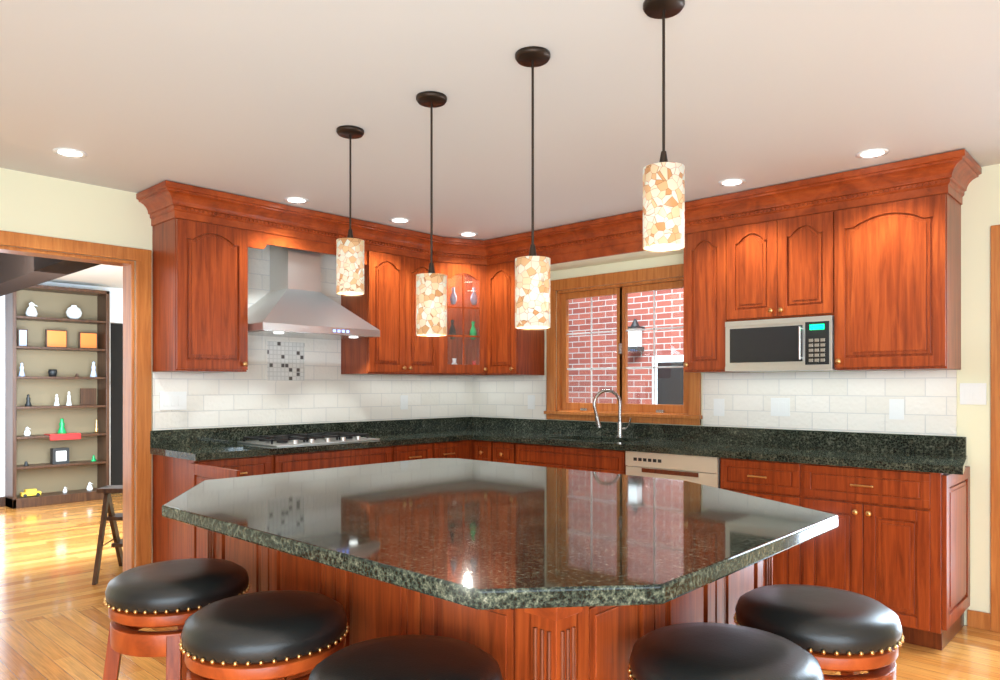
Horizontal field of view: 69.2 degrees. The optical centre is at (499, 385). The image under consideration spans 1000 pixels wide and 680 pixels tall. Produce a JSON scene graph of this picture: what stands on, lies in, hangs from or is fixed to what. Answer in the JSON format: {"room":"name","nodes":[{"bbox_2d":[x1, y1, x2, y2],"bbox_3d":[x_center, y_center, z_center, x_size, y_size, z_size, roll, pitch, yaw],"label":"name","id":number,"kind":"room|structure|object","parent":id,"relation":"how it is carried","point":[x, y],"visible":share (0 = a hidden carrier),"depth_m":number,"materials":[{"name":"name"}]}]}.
{"room":"kitchen","nodes":[
{"label":"kitchen","id":0,"kind":"room"},
{"bbox_2d":[0,282,122,496],"bbox_3d":[-6.678,0.062,7.225,1.300,2.440,7.600,0,0,43],"label":"wall","id":1,"kind":"structure","parent":0,"point":[116,386],"depth_m":8.65,"materials":[{"name":"white paint"}]},
{"bbox_2d":[0,489,80,505],"bbox_3d":[-6.707,1.232,6.227,0.015,0.100,6.100,0,0,43],"label":"baseboard","id":2,"kind":"structure","parent":1,"relation":"attached to","point":[2,499],"depth_m":7.73,"materials":[{"name":"brown wood"}]},
{"bbox_2d":[0,168,453,430],"bbox_3d":[-2.878,0.062,3.689,0.120,2.440,7.600,0,0,43],"label":"wall","id":3,"kind":"structure","parent":0,"point":[35,204],"depth_m":4.10,"materials":[{"name":"beige paint"}]},
{"bbox_2d":[152,245,471,429],"bbox_3d":[-1.175,-0.349,5.414,0.016,1.238,2.747,0,0,43],"label":"tile backsplash","id":4,"kind":"structure","parent":3,"relation":"attached to","point":[284,381],"depth_m":5.12,"materials":[{"name":"tile"}]},
{"bbox_2d":[159,392,186,409],"bbox_3d":[-2.025,0.092,4.493,0.008,0.114,0.165,0,0,43],"label":"switch plate","id":5,"kind":"object","parent":4,"relation":"attached to","point":[172,400],"visible":1,"depth_m":4.49,"materials":[{"name":"white plastic"}]},
{"bbox_2d":[400,395,407,409],"bbox_3d":[-0.771,0.132,5.840,0.007,0.114,0.075,0,0,43],"label":"electrical outlet plate","id":6,"kind":"object","parent":4,"relation":"attached to","point":[403,401],"visible":1,"depth_m":5.83,"materials":[{"name":"white plastic"}]},
{"bbox_2d":[248,245,379,339],"bbox_3d":[-1.317,-0.707,4.900,0.488,0.743,0.890,0,0,43],"label":"range hood","id":7,"kind":"object","parent":3,"relation":"attached to","point":[294,302],"visible":0.92,"depth_m":4.84,"materials":[{"name":"silver metal"}]},
{"bbox_2d":[0,493,999,679],"bbox_3d":[-1.739,1.312,2.711,12.320,0.060,7.720,0,0,43],"label":"floor","id":8,"kind":"structure","parent":0,"point":[69,645],"depth_m":4.03,"materials":[{"name":"brown wood"}]},
{"bbox_2d":[5,285,109,508],"bbox_3d":[-4.859,0.102,7.992,0.305,2.360,0.940,0,0,43],"label":"bookshelf","id":9,"kind":"object","parent":8,"relation":"on","point":[57,395],"visible":0.94,"depth_m":8.03,"materials":[{"name":"brown wood"}]},
{"bbox_2d":[92,485,122,584],"bbox_3d":[-2.472,0.982,4.963,0.440,0.600,0.547,0,0,-7],"label":"step stool","id":10,"kind":"object","parent":8,"relation":"on","point":[108,508],"visible":0.46,"depth_m":4.85,"materials":[{"name":"brown wood"}]},
{"bbox_2d":[103,558,249,679],"bbox_3d":[-1.021,0.932,2.309,0.477,0.700,0.477,0,0,43],"label":"stool","id":11,"kind":"object","parent":8,"relation":"on","point":[172,593],"visible":0.81,"depth_m":2.15,"materials":[{"name":"black leather"}]},
{"bbox_2d":[152,454,287,562],"bbox_3d":[-1.715,0.847,4.395,0.618,0.870,0.558,0,0,43],"label":"base cabinet","id":12,"kind":"object","parent":8,"relation":"on","point":[172,539],"depth_m":4.21,"materials":[{"name":"brown wood"}]},
{"bbox_2d":[150,417,473,460],"bbox_3d":[-1.164,0.341,4.956,0.660,0.138,2.130,0,0,43],"label":"countertop","id":13,"kind":"structure","parent":12,"relation":"on","point":[250,441],"depth_m":4.80,"materials":[{"name":"stone"}]},
{"bbox_2d":[237,431,379,447],"bbox_3d":[-1.272,0.349,4.858,0.500,0.044,0.780,0,0,43],"label":"cooktop","id":14,"kind":"object","parent":13,"relation":"in","point":[305,439],"depth_m":4.72,"materials":[{"name":"silver metal"}]},
{"bbox_2d":[179,590,348,679],"bbox_3d":[-0.617,0.932,1.920,0.445,0.700,0.445,0,0,43],"label":"stool","id":15,"kind":"object","parent":8,"relation":"on","point":[275,635],"visible":0.98,"depth_m":1.78,"materials":[{"name":"black leather"}]},
{"bbox_2d":[288,445,403,471],"bbox_3d":[-1.270,0.847,4.887,0.598,0.870,1.051,0,0,43],"label":"base cabinet","id":16,"kind":"object","parent":8,"relation":"on","point":[372,455],"depth_m":4.72,"materials":[{"name":"brown wood"}]},
{"bbox_2d":[308,635,502,679],"bbox_3d":[-0.201,0.932,1.546,0.509,0.700,0.509,0,0,43],"label":"stool","id":17,"kind":"object","parent":8,"relation":"on","point":[414,657],"visible":1,"depth_m":1.54,"materials":[{"name":"black leather"}]},
{"bbox_2d":[404,442,443,460],"bbox_3d":[-0.833,0.847,5.358,0.598,0.870,0.516,0,0,43],"label":"base cabinet","id":18,"kind":"object","parent":8,"relation":"on","point":[425,450],"depth_m":5.23,"materials":[{"name":"brown wood"}]},
{"bbox_2d":[444,441,459,457],"bbox_3d":[-0.642,0.847,5.562,0.598,0.870,0.335,0,0,43],"label":"base cabinet","id":19,"kind":"object","parent":8,"relation":"on","point":[451,448],"depth_m":5.43,"materials":[{"name":"brown wood"}]},
{"bbox_2d":[480,440,499,461],"bbox_3d":[0.099,0.847,5.698,0.246,0.870,0.598,0,0,43],"label":"base cabinet","id":20,"kind":"object","parent":8,"relation":"on","point":[489,450],"depth_m":5.46,"materials":[{"name":"brown wood"}]},
{"bbox_2d":[162,458,837,679],"bbox_3d":[-0.082,0.827,2.488,2.110,0.910,1.650,0,0,43],"label":"kitchen island","id":21,"kind":"object","parent":8,"relation":"on","point":[521,572],"visible":0.9,"depth_m":1.92,"materials":[{"name":"stone"}]},
{"bbox_2d":[500,442,575,467],"bbox_3d":[0.227,0.847,5.579,0.356,0.870,0.598,0,0,43],"label":"base cabinet","id":22,"kind":"object","parent":8,"relation":"on","point":[552,456],"depth_m":5.13,"materials":[{"name":"brown wood"}]},
{"bbox_2d":[562,468,625,474],"bbox_3d":[0.632,0.962,5.202,1.014,0.640,0.598,0,0,43],"label":"base cabinet","id":23,"kind":"object","parent":8,"relation":"on","point":[605,470],"depth_m":4.77,"materials":[{"name":"brown wood"}]},
{"bbox_2d":[626,451,719,487],"bbox_3d":[1.218,0.848,4.620,0.626,0.868,0.556,0,0,43],"label":"dishwasher","id":24,"kind":"object","parent":8,"relation":"on","point":[703,470],"visible":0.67,"depth_m":4.39,"materials":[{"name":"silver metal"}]},
{"bbox_2d":[627,622,824,679],"bbox_3d":[0.504,0.932,1.635,0.453,0.700,0.453,0,0,43],"label":"stool","id":25,"kind":"object","parent":8,"relation":"on","point":[702,651],"visible":1,"depth_m":1.58,"materials":[{"name":"black leather"}]},
{"bbox_2d":[720,457,815,585],"bbox_3d":[1.668,0.847,4.238,0.537,0.870,0.598,0,0,43],"label":"base cabinet","id":26,"kind":"object","parent":8,"relation":"on","point":[784,482],"depth_m":3.95,"materials":[{"name":"brown wood"}]},
{"bbox_2d":[733,584,903,679],"bbox_3d":[0.863,0.932,1.984,0.517,0.700,0.517,0,0,43],"label":"stool","id":27,"kind":"object","parent":8,"relation":"on","point":[849,635],"visible":0.9,"depth_m":1.84,"materials":[{"name":"black leather"}]},
{"bbox_2d":[816,464,969,649],"bbox_3d":[2.037,0.847,3.895,0.734,0.870,0.598,0,0,43],"label":"base cabinet","id":28,"kind":"object","parent":8,"relation":"on","point":[897,542],"depth_m":3.60,"materials":[{"name":"brown wood"}]},
{"bbox_2d":[466,389,967,474],"bbox_3d":[0.945,0.310,4.886,3.843,0.580,0.633,0,0,43],"label":"countertop","id":29,"kind":"structure","parent":28,"relation":"on","point":[929,453],"depth_m":4.46,"materials":[{"name":"stone"}]},
{"bbox_2d":[592,389,631,437],"bbox_3d":[0.814,0.196,5.242,0.213,0.350,0.209,0,0,43],"label":"faucet","id":30,"kind":"object","parent":29,"relation":"on","point":[619,429],"depth_m":5.27,"materials":[{"name":"silver metal"}]},
{"bbox_2d":[0,0,999,288],"bbox_3d":[-1.739,-1.198,2.711,12.320,0.080,7.720,0,0,43],"label":"ceiling","id":31,"kind":"structure","parent":0,"point":[258,98],"depth_m":2.91,"materials":[{"name":"grey paint"}]},
{"bbox_2d":[0,253,99,295],"bbox_3d":[-3.966,-0.987,5.917,4.448,0.338,0.220,0,0,43],"label":"ceiling beam","id":32,"kind":"structure","parent":31,"relation":"attached to","point":[19,272],"depth_m":5.40,"materials":[{"name":"black"}]},
{"bbox_2d":[52,148,87,157],"bbox_3d":[-2.132,-1.156,3.596,0.150,0.004,0.150,0,0,43],"label":"recessed light","id":33,"kind":"object","parent":31,"relation":"in","point":[70,152],"visible":1,"depth_m":3.59,"materials":[{"name":"white plastic"}]},
{"bbox_2d":[148,183,251,372],"bbox_3d":[-1.840,-0.621,4.458,0.348,1.066,0.435,0,0,43],"label":"upper cabinet","id":34,"kind":"object","parent":31,"relation":"hanging from","point":[201,238],"depth_m":4.31,"materials":[{"name":"brown wood"}]},
{"bbox_2d":[284,197,308,203],"bbox_3d":[-1.266,-1.156,4.511,0.150,0.004,0.150,0,0,43],"label":"recessed light","id":35,"kind":"object","parent":31,"relation":"in","point":[298,200],"visible":1,"depth_m":4.51,"materials":[{"name":"white plastic"}]},
{"bbox_2d":[252,198,367,374],"bbox_3d":[-1.377,-0.621,4.956,0.348,1.066,1.036,0,0,43],"label":"upper cabinet","id":36,"kind":"object","parent":31,"relation":"hanging from","point":[286,226],"depth_m":4.86,"materials":[{"name":"brown wood"}]},
{"bbox_2d":[336,125,363,294],"bbox_3d":[-0.677,-0.787,3.280,0.124,0.739,0.124,0,0,43],"label":"pendant light","id":37,"kind":"object","parent":31,"relation":"hanging from","point":[349,264],"visible":1,"depth_m":3.23,"materials":[{"name":"beige glass"}]},
{"bbox_2d":[389,218,410,222],"bbox_3d":[-0.699,-1.156,5.062,0.150,0.004,0.150,0,0,43],"label":"recessed light","id":38,"kind":"object","parent":31,"relation":"in","point":[400,220],"visible":1,"depth_m":5.06,"materials":[{"name":"white plastic"}]},
{"bbox_2d":[368,222,451,375],"bbox_3d":[-0.798,-0.621,5.557,0.376,1.066,0.746,0,0,43],"label":"upper cabinet","id":39,"kind":"object","parent":31,"relation":"hanging from","point":[396,255],"depth_m":5.39,"materials":[{"name":"brown wood"}]},
{"bbox_2d":[416,91,446,335],"bbox_3d":[-0.274,-0.680,2.905,0.124,0.954,0.124,0,0,43],"label":"pendant light","id":40,"kind":"object","parent":31,"relation":"hanging from","point":[431,302],"visible":1,"depth_m":2.86,"materials":[{"name":"beige glass"}]},
{"bbox_2d":[459,232,477,236],"bbox_3d":[-0.241,-1.156,5.524,0.150,0.004,0.150,0,0,43],"label":"recessed light","id":41,"kind":"object","parent":31,"relation":"in","point":[468,234],"visible":1,"depth_m":5.52,"materials":[{"name":"white plastic"}]},
{"bbox_2d":[476,235,515,375],"bbox_3d":[0.091,-0.621,5.839,0.357,1.066,0.403,0,0,43],"label":"upper cabinet","id":42,"kind":"object","parent":31,"relation":"hanging from","point":[495,258],"depth_m":5.75,"materials":[{"name":"brown wood"}]},
{"bbox_2d":[515,46,549,328],"bbox_3d":[0.114,-0.680,2.530,0.124,0.954,0.124,0,0,43],"label":"pendant light","id":43,"kind":"object","parent":31,"relation":"hanging from","point":[532,290],"visible":1,"depth_m":2.48,"materials":[{"name":"beige glass"}]},
{"bbox_2d":[516,201,691,374],"bbox_3d":[0.759,-0.621,5.242,1.546,1.066,0.367,0,0,43],"label":"upper cabinet","id":44,"kind":"object","parent":31,"relation":"hanging from","point":[617,238],"depth_m":5.15,"materials":[{"name":"brown wood"}]},
{"bbox_2d":[643,0,684,250],"bbox_3d":[0.494,-0.787,2.190,0.124,0.739,0.124,0,0,43],"label":"pendant light","id":45,"kind":"object","parent":31,"relation":"hanging from","point":[663,204],"visible":0.98,"depth_m":2.15,"materials":[{"name":"beige glass"}]},
{"bbox_2d":[692,193,735,372],"bbox_3d":[1.411,-0.621,4.635,0.345,1.066,0.367,0,0,43],"label":"upper cabinet","id":46,"kind":"object","parent":31,"relation":"hanging from","point":[713,218],"depth_m":4.49,"materials":[{"name":"brown wood"}]},
{"bbox_2d":[718,178,745,185],"bbox_3d":[1.317,-1.156,4.116,0.150,0.004,0.150,0,0,43],"label":"recessed light","id":47,"kind":"object","parent":31,"relation":"in","point":[733,182],"visible":1,"depth_m":4.11,"materials":[{"name":"white plastic"}]},
{"bbox_2d":[736,173,843,372],"bbox_3d":[1.726,-0.621,4.342,0.746,1.066,0.367,0,0,43],"label":"upper cabinet","id":48,"kind":"object","parent":31,"relation":"hanging from","point":[790,235],"depth_m":4.16,"materials":[{"name":"brown wood"}]},
{"bbox_2d":[725,315,853,372],"bbox_3d":[1.713,-0.240,4.329,0.624,0.300,0.399,0,0,43],"label":"microwave","id":49,"kind":"object","parent":48,"relation":"in","point":[769,343],"depth_m":4.19,"materials":[{"name":"silver metal"}]},
{"bbox_2d":[856,148,889,158],"bbox_3d":[1.851,-1.156,3.604,0.150,0.004,0.150,0,0,43],"label":"recessed light","id":50,"kind":"object","parent":31,"relation":"in","point":[872,153],"visible":1,"depth_m":3.60,"materials":[{"name":"white plastic"}]},
{"bbox_2d":[844,153,963,370],"bbox_3d":[2.132,-0.621,3.965,0.595,1.066,0.367,0,0,43],"label":"upper cabinet","id":51,"kind":"object","parent":31,"relation":"hanging from","point":[856,270],"depth_m":3.78,"materials":[{"name":"brown wood"}]},
{"bbox_2d":[492,164,999,625],"bbox_3d":[0.850,0.062,5.493,12.320,2.440,0.120,0,0,43],"label":"wall","id":52,"kind":"structure","parent":0,"point":[980,211],"depth_m":3.85,"materials":[{"name":"beige paint"}]},
{"bbox_2d":[472,375,545,418],"bbox_3d":[0.073,0.092,6.124,0.817,0.356,0.009,0,0,43],"label":"tile backsplash","id":53,"kind":"structure","parent":52,"relation":"attached to","point":[492,396],"depth_m":6.12,"materials":[{"name":"tile"}]},
{"bbox_2d":[528,395,534,408],"bbox_3d":[0.256,0.132,5.941,0.075,0.114,0.007,0,0,43],"label":"electrical outlet plate","id":54,"kind":"object","parent":53,"relation":"attached to","point":[531,401],"visible":1,"depth_m":5.94,"materials":[{"name":"white plastic"}]},
{"bbox_2d":[544,264,702,424],"bbox_3d":[0.904,-0.288,5.412,1.360,1.110,0.165,0,0,43],"label":"kitchen window","id":55,"kind":"structure","parent":52,"relation":"in","point":[688,412],"depth_m":5.41,"materials":[{"name":"brown wood"}]},
{"bbox_2d":[703,370,956,435],"bbox_3d":[1.917,0.092,4.408,1.480,0.356,0.009,0,0,43],"label":"tile backsplash","id":56,"kind":"structure","parent":52,"relation":"attached to","point":[844,401],"depth_m":4.31,"materials":[{"name":"tile"}]},
{"bbox_2d":[714,399,723,415],"bbox_3d":[1.456,0.142,4.824,0.075,0.114,0.007,0,0,43],"label":"electrical outlet plate","id":57,"kind":"object","parent":56,"relation":"attached to","point":[718,407],"visible":1,"depth_m":4.82,"materials":[{"name":"white plastic"}]},
{"bbox_2d":[771,398,789,415],"bbox_3d":[1.756,0.132,4.544,0.120,0.114,0.008,0,0,43],"label":"switch plate","id":58,"kind":"object","parent":56,"relation":"attached to","point":[780,406],"visible":1,"depth_m":4.54,"materials":[{"name":"white plastic"}]},
{"bbox_2d":[889,399,903,419],"bbox_3d":[2.240,0.132,4.095,0.075,0.114,0.007,0,0,43],"label":"electrical outlet plate","id":59,"kind":"object","parent":56,"relation":"attached to","point":[896,408],"visible":1,"depth_m":4.09,"materials":[{"name":"white plastic"}]},
{"bbox_2d":[960,383,985,404],"bbox_3d":[2.514,0.042,3.854,0.120,0.114,0.008,0,0,43],"label":"switch plate","id":60,"kind":"object","parent":52,"relation":"attached to","point":[972,393],"visible":1,"depth_m":3.85,"materials":[{"name":"white plastic"}]},
{"label":"outside","id":61,"kind":"structure","parent":0,"visible":0},
{"bbox_2d":[569,288,682,404],"bbox_3d":[2.934,-1.958,6.544,9.500,7.520,2.500,0,0,43],"label":"brick wall","id":62,"kind":"structure","parent":61,"point":[598,375],"depth_m":9.15,"materials":[{"name":"red brick"}]},
{"bbox_2d":[628,319,644,350],"bbox_3d":[1.681,-0.638,9.028,0.180,0.400,0.168,0,0,43],"label":"lantern","id":63,"kind":"object","parent":62,"relation":"attached to","point":[638,338],"depth_m":8.99,"materials":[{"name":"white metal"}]}
]}

